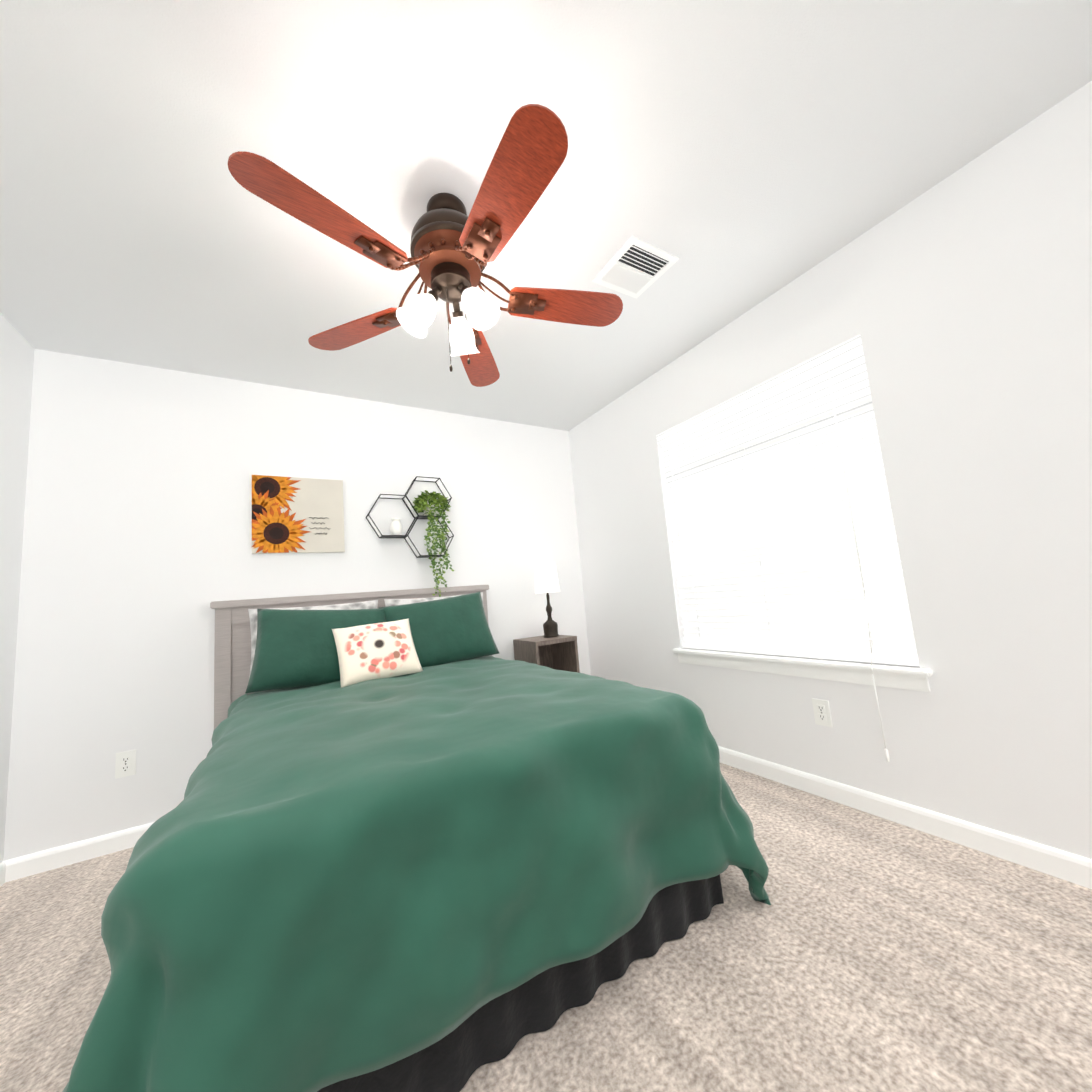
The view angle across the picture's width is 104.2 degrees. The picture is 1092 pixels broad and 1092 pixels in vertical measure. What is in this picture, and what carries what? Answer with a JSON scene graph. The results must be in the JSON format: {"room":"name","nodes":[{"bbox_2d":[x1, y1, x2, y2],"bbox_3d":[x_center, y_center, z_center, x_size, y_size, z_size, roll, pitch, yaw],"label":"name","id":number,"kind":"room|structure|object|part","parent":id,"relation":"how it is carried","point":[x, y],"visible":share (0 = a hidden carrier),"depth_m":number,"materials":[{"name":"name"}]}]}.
{"room":"bedroom","nodes":[
{"label":"bedroom","id":0,"kind":"room"},
{"bbox_2d":[0,313,33,862],"bbox_3d":[-1.623,-0.007,0.476,0.140,2.440,3.410,-1,-8,-31],"label":"wall","id":1,"kind":"structure","parent":0,"point":[16,361],"depth_m":1.90,"materials":[{"name":"white paint"}]},
{"bbox_2d":[0,861,5,886],"bbox_3d":[-1.461,1.158,0.380,0.014,0.085,3.410,-1,-8,-31],"label":"baseboard","id":2,"kind":"structure","parent":1,"relation":"attached to","point":[2,871],"depth_m":1.81,"materials":[{"name":"white wood"}]},
{"bbox_2d":[3,349,590,860],"bbox_3d":[-1.101,0.225,2.838,3.460,2.440,0.140,-1,-8,-31],"label":"wall","id":3,"kind":"structure","parent":0,"point":[139,557],"depth_m":2.27,"materials":[{"name":"white paint"}]},
{"bbox_2d":[5,822,153,882],"bbox_3d":[-0.966,1.380,2.637,3.180,0.085,0.014,-1,-8,-31],"label":"baseboard","id":4,"kind":"structure","parent":3,"relation":"attached to","point":[53,858],"depth_m":1.92,"materials":[{"name":"white wood"}]},
{"bbox_2d":[115,749,135,778],"bbox_3d":[-2.033,1.054,2.057,0.072,0.116,0.008,-1,-8,-31],"label":"electrical outlet","id":5,"kind":"object","parent":3,"relation":"attached to","point":[125,765],"visible":1,"depth_m":2.06,"materials":[{"name":"white plastic"}]},
{"bbox_2d":[252,475,344,553],"bbox_3d":[-1.490,-0.188,2.575,0.480,0.460,0.026,-1,-8,-31],"label":"picture","id":6,"kind":"object","parent":3,"relation":"attached to","point":[296,515],"visible":1,"depth_m":2.56,"materials":[{"name":"multicoloured fabric"}]},
{"bbox_2d":[366,476,454,596],"bbox_3d":[-0.895,-0.058,2.847,0.556,0.828,0.176,-1,-8,-31],"label":"shelf","id":7,"kind":"object","parent":3,"relation":"attached to","point":[420,502],"visible":1,"depth_m":2.89,"materials":[{"name":"black metal"}]},
{"bbox_2d":[390,518,402,537],"bbox_3d":[-0.993,-0.123,2.817,0.076,0.120,0.076,-1,-8,-31],"label":"jar","id":8,"kind":"object","parent":7,"relation":"on","point":[395,526],"depth_m":2.79,"materials":[{"name":"white"}]},
{"bbox_3d":[-0.914,-0.195,2.874,0.555,0.546,0.101,-1,-8,-31],"label":"frame","id":9,"kind":"part","parent":7,"relation":"part of","materials":[{"name":"black metal"}]},
{"bbox_2d":[411,490,454,596],"bbox_3d":[-0.771,-0.018,2.915,0.274,0.744,0.176,-1,-8,-31],"label":"plant","id":10,"kind":"object","parent":7,"relation":"on","point":[421,504],"depth_m":2.90,"materials":[{"name":"green plant"}]},
{"bbox_2d":[0,763,1091,1091],"bbox_3d":[-0.096,1.232,1.183,3.460,0.100,3.690,-1,-8,-31],"label":"floor","id":11,"kind":"structure","parent":0,"point":[866,953],"depth_m":1.10,"materials":[{"name":"carpet"}]},
{"bbox_2d":[62,585,770,1091],"bbox_3d":[-0.522,0.727,1.825,1.776,1.158,2.002,-1,-8,-31],"label":"bed","id":12,"kind":"object","parent":11,"relation":"on","point":[412,841],"visible":1,"depth_m":0.98,"materials":[{"name":"green fabric"}]},
{"bbox_3d":[-1.063,0.854,2.618,1.591,1.138,0.070,-1,-8,-31],"label":"headboard","id":13,"kind":"part","parent":12,"relation":"part of","materials":[{"name":"grey wood"}]},
{"bbox_2d":[331,618,423,689],"bbox_3d":[-0.890,0.553,2.251,0.400,0.350,0.138,-3,-42,-33],"label":"cushion","id":14,"kind":"object","parent":12,"relation":"on","point":[385,650],"depth_m":2.20,"materials":[{"name":"white fabric"}]},
{"bbox_2d":[513,635,579,672],"bbox_3d":[0.024,1.027,3.060,0.340,0.720,0.369,-1,-8,-31],"label":"nightstand","id":15,"kind":"object","parent":11,"relation":"on","point":[559,652],"visible":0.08,"depth_m":3.09,"materials":[{"name":"brown wood"}]},
{"bbox_2d":[535,564,559,637],"bbox_3d":[0.017,0.406,3.176,0.188,0.535,0.188,-1,-8,-31],"label":"lamp","id":16,"kind":"object","parent":15,"relation":"on","point":[546,579],"visible":1,"depth_m":3.12,"materials":[{"name":"white fabric"}]},
{"bbox_2d":[0,0,1091,430],"bbox_3d":[-0.303,-1.282,1.476,3.460,0.100,3.690,-1,-8,-31],"label":"ceiling","id":17,"kind":"structure","parent":0,"point":[738,158],"depth_m":1.36,"materials":[{"name":"white paint"}]},
{"bbox_2d":[228,104,622,386],"bbox_3d":[-0.304,-0.907,1.468,1.248,0.644,1.206,-1,-8,-31],"label":"ceiling fan","id":18,"kind":"object","parent":17,"relation":"hanging from","point":[454,248],"visible":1,"depth_m":1.39,"materials":[{"name":"brown wood"}]},
{"bbox_3d":[-0.347,-1.053,1.524,0.268,0.336,0.268,-1,-8,-31],"label":"motor","id":19,"kind":"part","parent":18,"relation":"part of","materials":[{"name":"brown metal"}]},
{"bbox_2d":[592,236,678,298],"bbox_3d":[0.397,-1.234,1.904,0.270,0.011,0.270,-1,-8,-31],"label":"ceiling vent","id":20,"kind":"object","parent":17,"relation":"in","point":[635,267],"visible":1,"depth_m":1.89,"materials":[{"name":"white metal"}]},
{"bbox_2d":[569,81,1091,858],"bbox_3d":[1.224,-0.043,2.183,0.140,2.440,3.410,-1,-8,-31],"label":"wall","id":21,"kind":"structure","parent":0,"point":[959,301],"depth_m":1.58,"materials":[{"name":"white paint"}]},
{"bbox_2d":[667,364,888,761],"bbox_3d":[1.146,0.056,2.249,0.178,1.777,1.200,-1,-8,-31],"label":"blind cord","id":22,"kind":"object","parent":21,"relation":"in","point":[886,753],"depth_m":1.88,"materials":[{"name":"white fabric"}]},
{"bbox_2d":[657,335,918,666],"bbox_3d":[1.125,-0.132,2.268,0.060,1.394,1.196,-1,-8,-31],"label":"window blinds","id":23,"kind":"object","parent":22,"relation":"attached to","point":[810,574],"visible":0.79,"depth_m":2.11,"materials":[{"name":"white plastic"}]},
{"bbox_2d":[673,648,933,691],"bbox_3d":[1.175,0.604,2.176,0.115,0.085,1.280,-1,-8,-31],"label":"window sill","id":24,"kind":"structure","parent":21,"relation":"attached to","point":[908,678],"depth_m":1.97,"materials":[{"name":"white wood"}]},
{"bbox_2d":[812,698,832,726],"bbox_3d":[1.277,0.771,1.968,0.008,0.116,0.072,-1,-8,-31],"label":"electrical outlet","id":25,"kind":"object","parent":21,"relation":"attached to","point":[822,713],"visible":1,"depth_m":1.97,"materials":[{"name":"white plastic"}]},
{"bbox_2d":[718,746,1091,888],"bbox_3d":[1.254,1.124,2.008,0.014,0.085,3.410,-1,-8,-31],"label":"baseboard","id":26,"kind":"structure","parent":21,"relation":"attached to","point":[1062,864],"depth_m":1.62,"materials":[{"name":"white wood"}]}
]}

